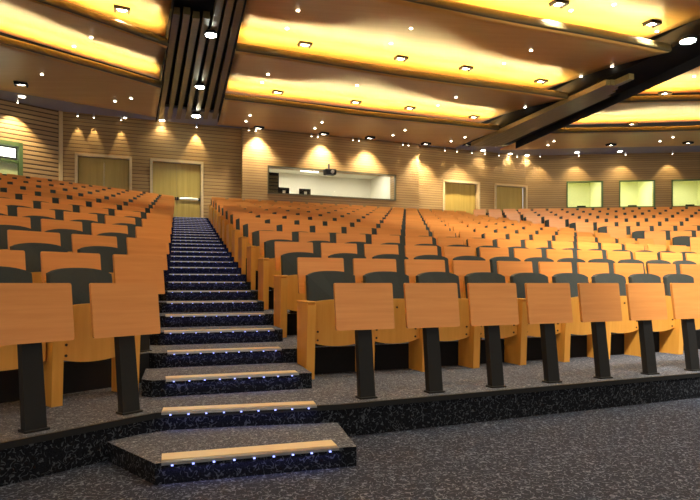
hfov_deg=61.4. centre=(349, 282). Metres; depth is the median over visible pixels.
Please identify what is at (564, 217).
writing desk
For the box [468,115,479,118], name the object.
spotlight
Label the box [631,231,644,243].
seat
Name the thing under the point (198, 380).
stair step
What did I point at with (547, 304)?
writing desk
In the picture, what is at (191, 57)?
ceiling
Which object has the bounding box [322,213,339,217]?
writing desk
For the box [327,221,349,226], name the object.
writing desk
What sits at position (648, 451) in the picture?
floor
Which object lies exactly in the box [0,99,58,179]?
wall
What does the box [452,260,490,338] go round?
seat
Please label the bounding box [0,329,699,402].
riser
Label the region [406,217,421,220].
writing desk
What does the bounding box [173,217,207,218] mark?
stair step
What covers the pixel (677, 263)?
seat
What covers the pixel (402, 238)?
seat
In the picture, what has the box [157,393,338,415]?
stair step
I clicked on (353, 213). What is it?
writing desk
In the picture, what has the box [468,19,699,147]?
beam
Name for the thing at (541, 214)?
writing desk
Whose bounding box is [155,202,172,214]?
writing desk
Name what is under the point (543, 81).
spotlight
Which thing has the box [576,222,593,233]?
writing desk
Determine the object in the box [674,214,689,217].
writing desk
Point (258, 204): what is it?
writing desk
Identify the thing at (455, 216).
writing desk
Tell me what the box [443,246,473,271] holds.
writing desk
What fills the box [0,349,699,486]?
floor
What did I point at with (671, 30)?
ceiling
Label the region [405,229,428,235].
writing desk
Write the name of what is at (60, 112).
trim
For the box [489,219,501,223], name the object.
writing desk
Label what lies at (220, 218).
seat
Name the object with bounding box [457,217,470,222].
writing desk
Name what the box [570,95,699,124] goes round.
ceiling panel
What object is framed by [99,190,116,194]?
writing desk
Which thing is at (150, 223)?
writing desk
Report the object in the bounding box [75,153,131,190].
door
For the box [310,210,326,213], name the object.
writing desk
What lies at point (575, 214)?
writing desk
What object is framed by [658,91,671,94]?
spotlight
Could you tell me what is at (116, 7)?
spotlight
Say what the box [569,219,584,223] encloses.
writing desk
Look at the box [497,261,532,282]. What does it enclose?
writing desk
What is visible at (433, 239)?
seat
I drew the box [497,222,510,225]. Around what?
writing desk
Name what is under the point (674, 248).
writing desk
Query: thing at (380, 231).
writing desk
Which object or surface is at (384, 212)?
writing desk
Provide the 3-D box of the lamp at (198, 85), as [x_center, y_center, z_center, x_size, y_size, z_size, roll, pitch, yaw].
[-4.462,-5.865,17.549,0.286,0.110,0.286,0,0,0]
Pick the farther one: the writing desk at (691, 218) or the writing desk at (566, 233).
the writing desk at (691, 218)
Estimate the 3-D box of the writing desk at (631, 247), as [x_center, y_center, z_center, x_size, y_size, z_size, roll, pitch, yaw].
[4.938,-0.288,10.217,0.435,0.780,0.149,0,0,-23]
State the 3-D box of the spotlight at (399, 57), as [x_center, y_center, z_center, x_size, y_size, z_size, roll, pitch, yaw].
[1.437,-6.326,16.619,0.360,0.080,0.280,0,0,-22]
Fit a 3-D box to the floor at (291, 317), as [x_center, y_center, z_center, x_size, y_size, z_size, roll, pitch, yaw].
[4.992,0.451,6.499,29.286,0.246,7.112,0,0,-18]
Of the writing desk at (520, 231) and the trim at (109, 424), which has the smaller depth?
the trim at (109, 424)
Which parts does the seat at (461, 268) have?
panel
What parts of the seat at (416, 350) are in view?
panel, backrest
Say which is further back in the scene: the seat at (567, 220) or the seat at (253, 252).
the seat at (567, 220)
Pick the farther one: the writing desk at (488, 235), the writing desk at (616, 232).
the writing desk at (616, 232)
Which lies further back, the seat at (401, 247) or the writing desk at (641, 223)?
the writing desk at (641, 223)
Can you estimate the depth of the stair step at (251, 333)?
5.43 m
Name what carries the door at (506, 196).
in the wall at (436, 164)
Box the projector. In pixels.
[323,164,335,175]
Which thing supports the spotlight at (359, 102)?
attached to the ceiling panel at (302, 77)
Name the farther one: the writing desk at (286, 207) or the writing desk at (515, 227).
the writing desk at (286, 207)
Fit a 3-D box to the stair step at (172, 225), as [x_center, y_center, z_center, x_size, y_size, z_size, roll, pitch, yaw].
[-4.481,-1.540,16.666,1.211,0.119,0.624,0,0,-18]
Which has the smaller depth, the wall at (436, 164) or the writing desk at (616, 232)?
the writing desk at (616, 232)
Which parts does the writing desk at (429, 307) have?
panel, post, foot plate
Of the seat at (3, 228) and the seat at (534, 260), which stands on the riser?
the seat at (534, 260)
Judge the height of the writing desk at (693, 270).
0.780 m
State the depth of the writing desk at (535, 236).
11.01 m
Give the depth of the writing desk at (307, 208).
15.86 m
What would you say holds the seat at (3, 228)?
on the floor at (291, 317)
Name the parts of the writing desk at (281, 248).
panel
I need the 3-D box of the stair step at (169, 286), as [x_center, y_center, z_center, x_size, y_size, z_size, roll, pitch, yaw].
[-1.996,0.042,8.126,1.211,0.121,0.624,0,0,-18]
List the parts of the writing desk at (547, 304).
panel, post, foot plate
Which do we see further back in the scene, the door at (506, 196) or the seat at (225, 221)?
the door at (506, 196)
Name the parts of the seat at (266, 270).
panel, backrest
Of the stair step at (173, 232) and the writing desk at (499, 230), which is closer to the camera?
the writing desk at (499, 230)
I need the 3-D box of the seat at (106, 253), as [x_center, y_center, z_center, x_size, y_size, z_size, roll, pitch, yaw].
[-2.145,0.112,5.240,0.344,0.885,0.607,0,0,39]
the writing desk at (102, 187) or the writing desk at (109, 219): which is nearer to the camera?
the writing desk at (109, 219)
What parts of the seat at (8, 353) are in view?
backrest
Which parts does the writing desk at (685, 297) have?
panel, post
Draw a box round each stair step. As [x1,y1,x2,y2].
[107,422,355,484]
[141,362,311,396]
[146,342,295,367]
[150,325,282,344]
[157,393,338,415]
[159,290,256,300]
[159,300,263,312]
[159,311,271,326]
[163,267,240,273]
[164,274,245,281]
[164,282,250,290]
[167,251,230,256]
[167,256,233,261]
[167,261,236,267]
[169,243,225,247]
[169,247,227,251]
[170,234,219,237]
[170,237,220,240]
[170,240,223,243]
[171,227,214,229]
[171,229,215,232]
[172,221,210,223]
[172,223,211,225]
[172,225,213,227]
[172,231,217,234]
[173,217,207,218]
[173,218,208,220]
[173,220,209,222]
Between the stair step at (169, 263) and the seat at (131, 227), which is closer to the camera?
the seat at (131, 227)
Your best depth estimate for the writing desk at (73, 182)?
16.08 m
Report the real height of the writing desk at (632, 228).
0.780 m
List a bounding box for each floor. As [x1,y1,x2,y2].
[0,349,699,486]
[0,398,699,499]
[149,309,296,338]
[158,290,273,308]
[246,275,271,289]
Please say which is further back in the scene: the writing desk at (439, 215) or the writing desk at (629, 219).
the writing desk at (439, 215)
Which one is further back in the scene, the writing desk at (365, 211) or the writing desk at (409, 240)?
the writing desk at (365, 211)
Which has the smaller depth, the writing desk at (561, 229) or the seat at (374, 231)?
the seat at (374, 231)
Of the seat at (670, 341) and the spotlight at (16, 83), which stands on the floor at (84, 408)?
the seat at (670, 341)
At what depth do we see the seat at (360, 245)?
7.94 m
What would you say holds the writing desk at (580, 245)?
on the floor at (271, 293)
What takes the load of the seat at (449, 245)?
on the floor at (291, 317)
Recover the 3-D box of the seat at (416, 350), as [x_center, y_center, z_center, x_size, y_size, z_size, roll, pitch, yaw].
[0.823,0.338,5.409,0.534,0.885,0.342,0,0,-23]
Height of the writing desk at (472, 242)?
0.780 m
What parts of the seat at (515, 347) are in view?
panel, backrest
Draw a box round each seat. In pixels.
[0,225,34,249]
[0,266,45,370]
[5,205,29,215]
[10,243,67,282]
[15,194,26,199]
[24,216,56,231]
[33,201,48,208]
[43,268,139,406]
[45,229,88,251]
[50,209,71,219]
[52,197,61,203]
[71,220,99,234]
[72,205,80,212]
[77,246,126,282]
[86,201,91,206]
[88,213,106,223]
[98,232,135,251]
[105,208,115,215]
[114,223,140,236]
[125,216,142,226]
[134,211,146,218]
[208,200,211,220]
[210,201,213,223]
[213,203,216,227]
[215,205,219,232]
[218,208,223,237]
[222,211,229,243]
[226,214,234,251]
[232,218,242,261]
[238,224,251,273]
[247,230,270,289]
[258,239,294,309]
[273,252,320,337]
[276,225,281,230]
[292,231,301,241]
[297,271,354,378]
[309,241,333,255]
[310,226,314,231]
[328,253,365,273]
[329,233,335,242]
[341,227,346,233]
[347,242,369,255]
[355,271,418,371]
[365,234,371,243]
[372,228,376,234]
[372,254,407,273]
[383,243,404,255]
[399,235,404,243]
[409,272,469,371]
[414,255,448,272]
[417,244,441,255]
[428,236,436,244]
[449,245,469,273]
[452,256,485,297]
[458,272,517,367]
[475,246,499,256]
[490,256,520,272]
[504,273,560,364]
[508,246,528,256]
[524,257,553,272]
[535,247,553,257]
[547,240,551,247]
[550,273,591,361]
[557,258,585,272]
[562,248,580,257]
[565,219,568,227]
[568,241,576,247]
[569,223,575,231]
[587,273,637,358]
[588,259,615,272]
[589,249,606,258]
[593,222,596,236]
[598,226,607,232]
[613,250,632,258]
[618,259,644,273]
[624,274,674,356]
[626,226,630,237]
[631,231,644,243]
[645,260,670,273]
[657,251,675,259]
[659,274,699,353]
[664,230,670,250]
[668,236,690,251]
[672,260,695,273]
[680,252,694,259]
[685,230,695,236]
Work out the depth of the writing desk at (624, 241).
11.85 m
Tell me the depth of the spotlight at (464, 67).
17.31 m
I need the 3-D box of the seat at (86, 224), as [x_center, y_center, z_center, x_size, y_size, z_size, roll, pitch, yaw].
[-3.221,-0.341,7.225,0.344,0.885,0.534,0,0,39]
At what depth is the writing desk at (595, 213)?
18.89 m
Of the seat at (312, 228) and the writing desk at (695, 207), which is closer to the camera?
the seat at (312, 228)
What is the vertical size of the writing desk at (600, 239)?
0.780 m
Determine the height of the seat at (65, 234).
0.885 m
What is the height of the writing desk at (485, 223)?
0.780 m
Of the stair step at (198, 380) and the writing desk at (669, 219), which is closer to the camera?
the stair step at (198, 380)
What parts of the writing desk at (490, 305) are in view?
panel, post, foot plate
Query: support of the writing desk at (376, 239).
on the floor at (271, 293)
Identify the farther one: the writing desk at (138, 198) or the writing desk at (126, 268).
the writing desk at (138, 198)
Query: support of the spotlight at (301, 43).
attached to the ceiling panel at (445, 36)
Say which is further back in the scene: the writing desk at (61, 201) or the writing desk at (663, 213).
the writing desk at (663, 213)
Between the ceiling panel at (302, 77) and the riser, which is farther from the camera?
the ceiling panel at (302, 77)
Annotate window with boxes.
[0,139,22,175]
[267,165,395,200]
[566,181,602,207]
[619,180,654,207]
[671,179,699,206]
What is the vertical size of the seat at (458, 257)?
0.885 m
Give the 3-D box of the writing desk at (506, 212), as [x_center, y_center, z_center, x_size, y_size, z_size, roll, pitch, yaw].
[5.570,-2.096,20.372,0.435,0.780,0.149,0,0,6]
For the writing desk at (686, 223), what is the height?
0.780 m
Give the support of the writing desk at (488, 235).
on the floor
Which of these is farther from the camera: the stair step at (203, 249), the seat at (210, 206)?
the seat at (210, 206)
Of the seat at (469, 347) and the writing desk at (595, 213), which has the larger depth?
the writing desk at (595, 213)
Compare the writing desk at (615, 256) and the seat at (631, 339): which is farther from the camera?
the writing desk at (615, 256)
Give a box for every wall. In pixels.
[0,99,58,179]
[63,112,240,217]
[241,127,418,210]
[419,146,524,212]
[525,152,699,209]
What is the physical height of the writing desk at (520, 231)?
0.780 m
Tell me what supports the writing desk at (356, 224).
on the floor
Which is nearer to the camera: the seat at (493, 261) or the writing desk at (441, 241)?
the seat at (493, 261)
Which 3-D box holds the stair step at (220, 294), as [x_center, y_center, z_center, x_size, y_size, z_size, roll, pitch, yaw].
[-1.819,0.154,7.516,1.211,0.121,0.624,0,0,-18]
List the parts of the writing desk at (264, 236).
panel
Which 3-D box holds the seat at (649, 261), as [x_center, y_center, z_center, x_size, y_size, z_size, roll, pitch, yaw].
[4.404,0.112,8.308,0.534,0.885,0.344,0,0,-23]
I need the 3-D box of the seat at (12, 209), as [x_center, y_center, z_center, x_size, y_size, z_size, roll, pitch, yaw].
[-4.262,-0.567,7.591,0.344,0.885,0.534,0,0,39]
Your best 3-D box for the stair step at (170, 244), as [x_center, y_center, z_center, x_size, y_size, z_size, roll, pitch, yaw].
[-3.239,-0.749,12.396,1.211,0.119,0.624,0,0,-18]
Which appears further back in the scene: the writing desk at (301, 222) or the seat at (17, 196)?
the writing desk at (301, 222)
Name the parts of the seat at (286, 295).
panel, backrest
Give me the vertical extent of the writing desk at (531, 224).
0.780 m
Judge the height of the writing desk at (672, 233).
0.780 m
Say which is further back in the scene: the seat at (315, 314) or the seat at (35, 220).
the seat at (35, 220)
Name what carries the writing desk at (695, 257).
on the floor at (291, 317)
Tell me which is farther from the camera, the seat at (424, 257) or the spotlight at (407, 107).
the spotlight at (407, 107)
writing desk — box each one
[0,175,11,178]
[0,183,19,188]
[0,192,14,198]
[0,198,32,207]
[0,205,7,214]
[0,215,30,228]
[0,250,25,269]
[0,283,74,433]
[1,177,22,182]
[7,174,25,177]
[7,188,34,195]
[7,230,60,249]
[13,182,35,186]
[17,177,36,181]
[17,207,54,217]
[22,194,51,202]
[26,186,49,192]
[28,181,48,185]
[30,177,47,180]
[40,251,100,282]
[41,180,59,184]
[41,185,62,190]
[41,192,66,198]
[41,202,72,211]
[41,219,82,231]
[52,180,68,183]
[53,184,72,188]
[56,190,77,195]
[59,198,85,205]
[63,211,97,221]
[64,183,80,186]
[67,188,87,193]
[71,234,116,252]
[72,196,95,201]
[73,182,88,185]
[77,187,94,191]
[79,206,108,214]
[83,193,103,198]
[85,186,101,189]
[89,283,160,415]
[91,223,127,234]
[92,185,107,188]
[92,192,110,196]
[92,202,116,209]
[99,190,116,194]
[101,199,122,204]
[105,215,135,224]
[106,189,120,192]
[109,196,128,201]
[112,254,164,351]
[114,210,140,217]
[115,194,132,199]
[120,193,136,197]
[122,205,144,211]
[125,191,139,195]
[126,237,167,269]
[128,202,148,207]
[133,199,150,204]
[135,226,168,253]
[137,197,153,201]
[140,195,155,199]
[142,219,170,242]
[146,213,171,233]
[150,208,171,226]
[153,205,172,221]
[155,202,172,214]
[157,200,173,213]
[159,198,173,208]
[211,197,224,206]
[214,199,228,208]
[216,201,231,211]
[220,203,236,214]
[223,205,241,218]
[228,208,247,222]
[232,200,245,203]
[233,212,255,228]
[236,202,251,205]
[240,204,256,208]
[240,217,264,234]
[246,206,263,211]
[248,223,276,243]
[250,201,263,203]
[252,210,271,215]
[255,203,269,206]
[259,231,291,290]
[260,213,281,219]
[261,205,276,209]
[268,208,285,212]
[270,218,293,224]
[273,204,287,207]
[274,241,312,312]
[276,211,295,215]
[281,206,296,209]
[282,224,309,231]
[287,215,307,220]
[289,209,306,212]
[291,205,305,207]
[297,257,343,345]
[298,232,329,241]
[299,219,322,225]
[300,207,315,210]
[300,212,317,216]
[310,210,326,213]
[312,216,332,220]
[315,225,341,232]
[319,208,333,211]
[321,243,356,257]
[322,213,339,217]
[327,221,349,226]
[330,211,346,214]
[333,283,394,399]
[336,233,365,242]
[337,209,351,212]
[337,217,356,222]
[344,214,361,218]
[346,227,371,233]
[350,212,365,215]
[353,258,396,343]
[354,222,375,227]
[355,210,368,213]
[360,218,379,223]
[364,244,398,258]
[365,215,382,219]
[369,213,384,216]
[371,235,399,243]
[372,211,386,214]
[377,228,400,234]
[380,223,401,228]
[383,219,401,224]
[386,216,402,220]
[388,214,402,217]
[403,283,459,393]
[404,259,444,282]
[405,224,425,229]
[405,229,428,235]
[405,236,431,244]
[405,245,437,258]
[406,215,420,217]
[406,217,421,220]
[406,220,423,224]
[423,216,437,219]
[425,218,440,223]
[427,221,444,228]
[430,225,448,234]
[433,230,454,244]
[437,237,462,256]
[438,214,450,218]
[440,216,454,221]
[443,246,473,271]
[444,219,458,225]
[448,222,464,230]
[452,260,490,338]
[453,215,465,219]
[453,226,471,237]
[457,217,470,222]
[459,231,480,244]
[462,220,476,226]
[467,283,518,387]
[468,223,484,231]
[468,238,492,255]
[473,218,486,223]
[474,209,485,215]
[475,227,493,234]
[479,247,508,260]
[480,221,493,225]
[485,232,505,239]
[487,224,503,229]
[489,211,501,218]
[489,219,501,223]
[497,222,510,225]
[497,228,514,233]
[497,239,520,247]
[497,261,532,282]
[505,211,517,214]
[505,220,517,223]
[506,213,519,222]
[506,225,521,229]
[509,233,528,239]
[514,223,527,226]
[514,248,541,260]
[518,209,530,212]
[518,229,534,234]
[520,221,531,225]
[523,213,536,218]
[525,226,539,230]
[525,240,547,248]
[525,283,572,383]
[526,216,540,223]
[530,223,543,227]
[532,234,551,240]
[533,208,545,211]
[537,211,549,214]
[538,230,554,234]
[538,262,571,282]
[540,213,553,216]
[542,227,557,231]
[544,216,558,222]
[546,249,572,261]
[548,208,560,211]
[549,219,564,230]
[551,241,573,249]
[553,210,565,213]
[555,235,573,240]
[557,213,570,216]
[558,231,573,235]
[560,228,573,231]
[563,216,577,219]
[569,210,581,213]
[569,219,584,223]
[574,213,588,215]
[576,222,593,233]
[577,232,592,236]
[577,236,594,241]
[577,242,597,249]
[577,250,602,261]
[577,262,608,282]
[577,283,621,378]
[581,215,595,218]
[585,210,597,212]
[588,218,604,222]
[592,212,605,215]
[595,233,610,237]
[597,222,614,232]
[598,237,614,242]
[599,215,614,218]
[601,210,614,212]
[601,243,621,250]
[606,251,630,262]
[607,226,626,238]
[608,218,624,221]
[609,212,622,215]
[610,207,621,209]
[613,263,643,282]
[617,210,630,212]
[618,215,632,218]
[618,222,635,225]
[618,238,634,244]
[625,207,637,209]
[625,244,643,258]
[625,283,667,374]
[626,212,640,214]
[628,218,644,221]
[630,226,649,237]
[634,209,647,211]
[634,252,656,273]
[636,215,651,217]
[637,239,653,249]
[640,222,657,225]
[644,212,658,214]
[644,231,665,244]
[647,244,665,252]
[647,264,675,280]
[648,218,664,221]
[651,209,663,211]
[654,226,672,230]
[655,214,670,217]
[660,252,682,263]
[661,221,679,225]
[662,212,675,214]
[667,209,680,211]
[668,218,684,221]
[669,245,686,252]
[670,231,691,244]
[670,283,699,370]
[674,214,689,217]
[677,226,696,230]
[679,211,693,214]
[680,264,699,282]
[683,221,699,225]
[684,209,697,211]
[685,253,699,263]
[688,206,699,208]
[689,217,699,220]
[690,237,699,252]
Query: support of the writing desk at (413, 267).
on the riser
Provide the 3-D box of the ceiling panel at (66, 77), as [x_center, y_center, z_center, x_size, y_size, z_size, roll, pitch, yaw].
[-10.295,-5.895,15.916,5.091,0.234,12.159,0,0,40]
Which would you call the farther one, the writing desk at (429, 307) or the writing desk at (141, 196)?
the writing desk at (141, 196)
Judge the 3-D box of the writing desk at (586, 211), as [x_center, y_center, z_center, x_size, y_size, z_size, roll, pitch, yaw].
[8.230,-2.096,20.092,0.435,0.780,0.149,0,0,6]
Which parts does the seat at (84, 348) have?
panel, backrest, panel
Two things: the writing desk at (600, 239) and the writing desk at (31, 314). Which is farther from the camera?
the writing desk at (600, 239)
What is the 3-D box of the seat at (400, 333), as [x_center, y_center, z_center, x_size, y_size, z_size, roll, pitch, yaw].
[0.331,0.338,5.199,0.534,0.885,0.342,0,0,-23]
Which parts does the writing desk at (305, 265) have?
panel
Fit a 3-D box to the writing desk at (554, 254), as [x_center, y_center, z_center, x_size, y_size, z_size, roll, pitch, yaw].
[2.833,-0.062,7.947,0.435,0.780,0.149,0,0,-23]
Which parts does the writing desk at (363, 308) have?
panel, post, foot plate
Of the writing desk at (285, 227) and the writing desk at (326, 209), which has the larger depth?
the writing desk at (326, 209)
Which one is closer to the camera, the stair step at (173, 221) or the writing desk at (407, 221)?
the writing desk at (407, 221)
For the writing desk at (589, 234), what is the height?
0.780 m
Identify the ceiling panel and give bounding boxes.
[0,0,168,78]
[0,35,161,116]
[64,0,171,36]
[217,93,498,147]
[225,43,568,122]
[237,0,671,88]
[451,0,699,38]
[500,125,699,149]
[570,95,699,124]
[639,66,699,93]
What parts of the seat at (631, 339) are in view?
panel, backrest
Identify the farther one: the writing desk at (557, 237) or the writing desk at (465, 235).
the writing desk at (557, 237)
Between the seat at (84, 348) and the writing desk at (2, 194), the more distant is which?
the writing desk at (2, 194)
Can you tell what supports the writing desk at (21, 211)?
on the floor
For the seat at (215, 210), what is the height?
0.885 m
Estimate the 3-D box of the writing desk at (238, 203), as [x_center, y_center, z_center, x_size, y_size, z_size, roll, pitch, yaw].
[-2.959,-1.870,16.447,0.435,0.780,0.149,0,0,-23]
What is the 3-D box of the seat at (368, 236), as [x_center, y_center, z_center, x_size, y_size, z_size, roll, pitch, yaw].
[0.250,-0.341,9.278,0.534,0.885,0.344,0,0,-23]
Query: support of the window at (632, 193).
in the wall at (546, 176)
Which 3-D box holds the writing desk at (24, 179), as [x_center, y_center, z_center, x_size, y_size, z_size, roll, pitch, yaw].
[-7.657,-2.096,13.996,0.149,0.780,0.435,0,0,39]
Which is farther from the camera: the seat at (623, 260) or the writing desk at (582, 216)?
the writing desk at (582, 216)
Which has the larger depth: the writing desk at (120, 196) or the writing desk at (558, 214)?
the writing desk at (558, 214)
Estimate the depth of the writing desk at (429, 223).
13.03 m
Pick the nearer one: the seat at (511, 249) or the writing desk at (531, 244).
the seat at (511, 249)
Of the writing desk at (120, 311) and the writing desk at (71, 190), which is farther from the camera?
the writing desk at (71, 190)
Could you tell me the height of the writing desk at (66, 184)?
0.780 m
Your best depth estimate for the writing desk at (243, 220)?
10.11 m
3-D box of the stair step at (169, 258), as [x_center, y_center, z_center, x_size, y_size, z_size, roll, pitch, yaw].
[-2.706,-0.409,10.566,1.211,0.119,0.624,0,0,-18]
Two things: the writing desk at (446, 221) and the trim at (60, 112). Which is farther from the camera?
the trim at (60, 112)
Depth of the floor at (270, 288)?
8.71 m
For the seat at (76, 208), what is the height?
0.885 m
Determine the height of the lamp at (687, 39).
0.110 m
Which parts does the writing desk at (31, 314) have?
post, foot plate, panel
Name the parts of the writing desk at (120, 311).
panel, post, foot plate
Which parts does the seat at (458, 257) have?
backrest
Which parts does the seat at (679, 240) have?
backrest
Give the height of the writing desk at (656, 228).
0.780 m
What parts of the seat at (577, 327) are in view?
panel, backrest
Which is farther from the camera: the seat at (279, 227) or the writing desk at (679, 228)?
the writing desk at (679, 228)
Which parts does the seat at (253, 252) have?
panel, backrest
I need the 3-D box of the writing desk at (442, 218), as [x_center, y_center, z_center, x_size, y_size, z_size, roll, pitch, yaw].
[2.671,-1.418,16.107,0.435,0.780,0.149,0,0,-23]
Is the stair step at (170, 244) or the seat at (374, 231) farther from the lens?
the stair step at (170, 244)
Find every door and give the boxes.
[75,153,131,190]
[150,158,202,217]
[443,179,479,213]
[494,183,527,210]
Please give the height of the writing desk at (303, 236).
0.780 m
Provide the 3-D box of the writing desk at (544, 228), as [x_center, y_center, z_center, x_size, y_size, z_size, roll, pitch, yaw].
[4.857,-0.966,14.297,0.435,0.780,0.149,0,0,-23]
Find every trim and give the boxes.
[0,373,699,449]
[59,111,62,180]
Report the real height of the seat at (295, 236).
0.885 m
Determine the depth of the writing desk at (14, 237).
5.13 m
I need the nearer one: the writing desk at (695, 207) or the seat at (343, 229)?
the seat at (343, 229)
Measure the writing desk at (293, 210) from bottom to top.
0.780 m
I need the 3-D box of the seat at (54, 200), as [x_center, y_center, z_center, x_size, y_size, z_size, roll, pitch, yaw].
[-4.972,-1.018,10.031,0.344,0.885,0.534,0,0,39]
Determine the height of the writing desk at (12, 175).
0.780 m
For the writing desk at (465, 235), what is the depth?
10.36 m
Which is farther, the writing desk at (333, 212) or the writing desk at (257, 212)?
the writing desk at (333, 212)
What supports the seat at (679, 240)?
on the floor
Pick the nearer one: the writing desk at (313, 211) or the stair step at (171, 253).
the stair step at (171, 253)
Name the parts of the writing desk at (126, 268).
panel, post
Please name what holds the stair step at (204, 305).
on the floor at (291, 317)
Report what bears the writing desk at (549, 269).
on the riser
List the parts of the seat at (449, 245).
backrest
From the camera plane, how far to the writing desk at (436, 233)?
10.16 m
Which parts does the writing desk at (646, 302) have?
panel, post, foot plate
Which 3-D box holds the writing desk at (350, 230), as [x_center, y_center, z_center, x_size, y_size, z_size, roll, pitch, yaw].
[0.155,-0.514,9.547,0.435,0.780,0.149,0,0,-23]
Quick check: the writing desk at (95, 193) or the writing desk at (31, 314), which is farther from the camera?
the writing desk at (95, 193)
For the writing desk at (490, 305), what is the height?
0.780 m
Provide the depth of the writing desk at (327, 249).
6.67 m
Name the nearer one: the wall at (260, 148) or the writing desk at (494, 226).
the writing desk at (494, 226)
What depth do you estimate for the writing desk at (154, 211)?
10.90 m
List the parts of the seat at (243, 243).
panel, backrest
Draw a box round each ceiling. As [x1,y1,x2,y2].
[0,22,699,159]
[0,90,699,154]
[156,0,246,121]
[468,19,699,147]
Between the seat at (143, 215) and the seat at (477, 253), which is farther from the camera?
the seat at (143, 215)
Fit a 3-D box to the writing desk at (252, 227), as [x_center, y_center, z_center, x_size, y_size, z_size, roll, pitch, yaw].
[-1.321,-0.514,8.917,0.435,0.780,0.149,0,0,-23]
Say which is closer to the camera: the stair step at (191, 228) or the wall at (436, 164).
the stair step at (191, 228)
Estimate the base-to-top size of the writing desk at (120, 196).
0.780 m
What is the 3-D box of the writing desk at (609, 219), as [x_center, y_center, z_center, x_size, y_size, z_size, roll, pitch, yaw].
[7.444,-1.418,16.480,0.435,0.780,0.149,0,0,6]
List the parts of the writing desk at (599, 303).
panel, post, foot plate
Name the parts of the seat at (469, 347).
panel, backrest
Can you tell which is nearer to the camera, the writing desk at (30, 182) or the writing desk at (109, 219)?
the writing desk at (109, 219)
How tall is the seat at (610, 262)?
0.885 m
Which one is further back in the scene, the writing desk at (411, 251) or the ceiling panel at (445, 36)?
the ceiling panel at (445, 36)
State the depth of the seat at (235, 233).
10.87 m
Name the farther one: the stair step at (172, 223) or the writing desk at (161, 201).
the stair step at (172, 223)
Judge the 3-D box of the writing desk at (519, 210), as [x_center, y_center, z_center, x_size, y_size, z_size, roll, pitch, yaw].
[6.364,-2.322,21.520,0.435,0.780,0.149,0,0,6]
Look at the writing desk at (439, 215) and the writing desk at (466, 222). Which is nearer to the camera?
the writing desk at (466, 222)
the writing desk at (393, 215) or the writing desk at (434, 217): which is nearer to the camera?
the writing desk at (393, 215)
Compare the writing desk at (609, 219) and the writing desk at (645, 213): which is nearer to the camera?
the writing desk at (609, 219)
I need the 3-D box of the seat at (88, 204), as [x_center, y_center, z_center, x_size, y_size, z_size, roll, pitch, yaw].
[-4.629,-1.018,10.458,0.344,0.885,0.534,0,0,39]
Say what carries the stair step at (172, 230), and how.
on the floor
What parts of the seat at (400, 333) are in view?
panel, backrest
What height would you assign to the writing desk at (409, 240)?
0.780 m
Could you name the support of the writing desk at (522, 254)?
on the floor at (291, 317)
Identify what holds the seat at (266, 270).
on the floor at (291, 317)
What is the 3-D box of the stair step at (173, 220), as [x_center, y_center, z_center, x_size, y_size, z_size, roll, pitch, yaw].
[-5.014,-1.879,18.496,1.211,0.119,0.624,0,0,-18]
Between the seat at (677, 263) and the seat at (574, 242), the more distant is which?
the seat at (574, 242)
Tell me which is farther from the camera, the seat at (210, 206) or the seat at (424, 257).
the seat at (210, 206)
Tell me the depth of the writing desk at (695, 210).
19.76 m
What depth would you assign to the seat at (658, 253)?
10.19 m
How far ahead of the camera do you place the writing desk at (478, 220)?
16.51 m
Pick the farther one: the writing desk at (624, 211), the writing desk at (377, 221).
the writing desk at (624, 211)
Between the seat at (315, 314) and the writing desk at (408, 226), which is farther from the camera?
the writing desk at (408, 226)
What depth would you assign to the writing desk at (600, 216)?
17.69 m
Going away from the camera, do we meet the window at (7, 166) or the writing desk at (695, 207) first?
the window at (7, 166)
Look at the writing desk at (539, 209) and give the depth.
21.47 m
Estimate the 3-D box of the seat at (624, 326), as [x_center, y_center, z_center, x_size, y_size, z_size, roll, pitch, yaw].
[2.791,0.338,6.249,0.534,0.885,0.342,0,0,-23]
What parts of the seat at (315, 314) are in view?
panel, armrest, backrest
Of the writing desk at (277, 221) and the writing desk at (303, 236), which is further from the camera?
the writing desk at (277, 221)
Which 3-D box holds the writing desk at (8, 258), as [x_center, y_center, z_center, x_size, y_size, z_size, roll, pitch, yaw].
[-2.392,0.164,3.931,0.149,0.780,0.435,0,0,39]
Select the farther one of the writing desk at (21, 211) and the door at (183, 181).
the door at (183, 181)
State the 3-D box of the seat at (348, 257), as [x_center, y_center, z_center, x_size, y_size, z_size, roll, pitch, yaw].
[-0.024,0.112,6.418,0.534,0.885,0.344,0,0,-23]
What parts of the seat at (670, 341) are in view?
panel, backrest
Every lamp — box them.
[191,112,200,117]
[195,83,204,88]
[205,29,216,37]
[679,35,696,43]
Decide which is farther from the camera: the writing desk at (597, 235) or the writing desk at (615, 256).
the writing desk at (597, 235)
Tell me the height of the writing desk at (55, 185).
0.780 m
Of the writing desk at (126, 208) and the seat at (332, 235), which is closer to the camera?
the seat at (332, 235)
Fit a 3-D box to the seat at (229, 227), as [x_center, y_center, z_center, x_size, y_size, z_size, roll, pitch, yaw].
[-2.291,-1.018,12.308,0.534,0.885,0.344,0,0,-23]
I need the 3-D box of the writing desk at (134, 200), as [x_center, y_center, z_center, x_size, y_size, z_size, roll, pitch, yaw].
[-4.534,-1.418,12.898,0.149,0.780,0.435,0,0,39]
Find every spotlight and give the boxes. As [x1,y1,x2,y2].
[13,81,28,87]
[114,4,129,14]
[272,89,283,94]
[297,40,312,48]
[350,100,361,104]
[393,55,408,61]
[404,106,415,110]
[458,65,472,71]
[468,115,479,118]
[534,78,547,83]
[548,0,569,8]
[605,143,616,146]
[626,122,637,125]
[642,19,661,27]
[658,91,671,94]
[682,141,693,144]
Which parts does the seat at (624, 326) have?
panel, backrest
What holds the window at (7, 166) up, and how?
in the wall at (37, 128)
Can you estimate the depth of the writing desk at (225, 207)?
13.75 m
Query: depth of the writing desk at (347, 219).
12.20 m
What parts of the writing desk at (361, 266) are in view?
panel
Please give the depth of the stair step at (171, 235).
13.93 m

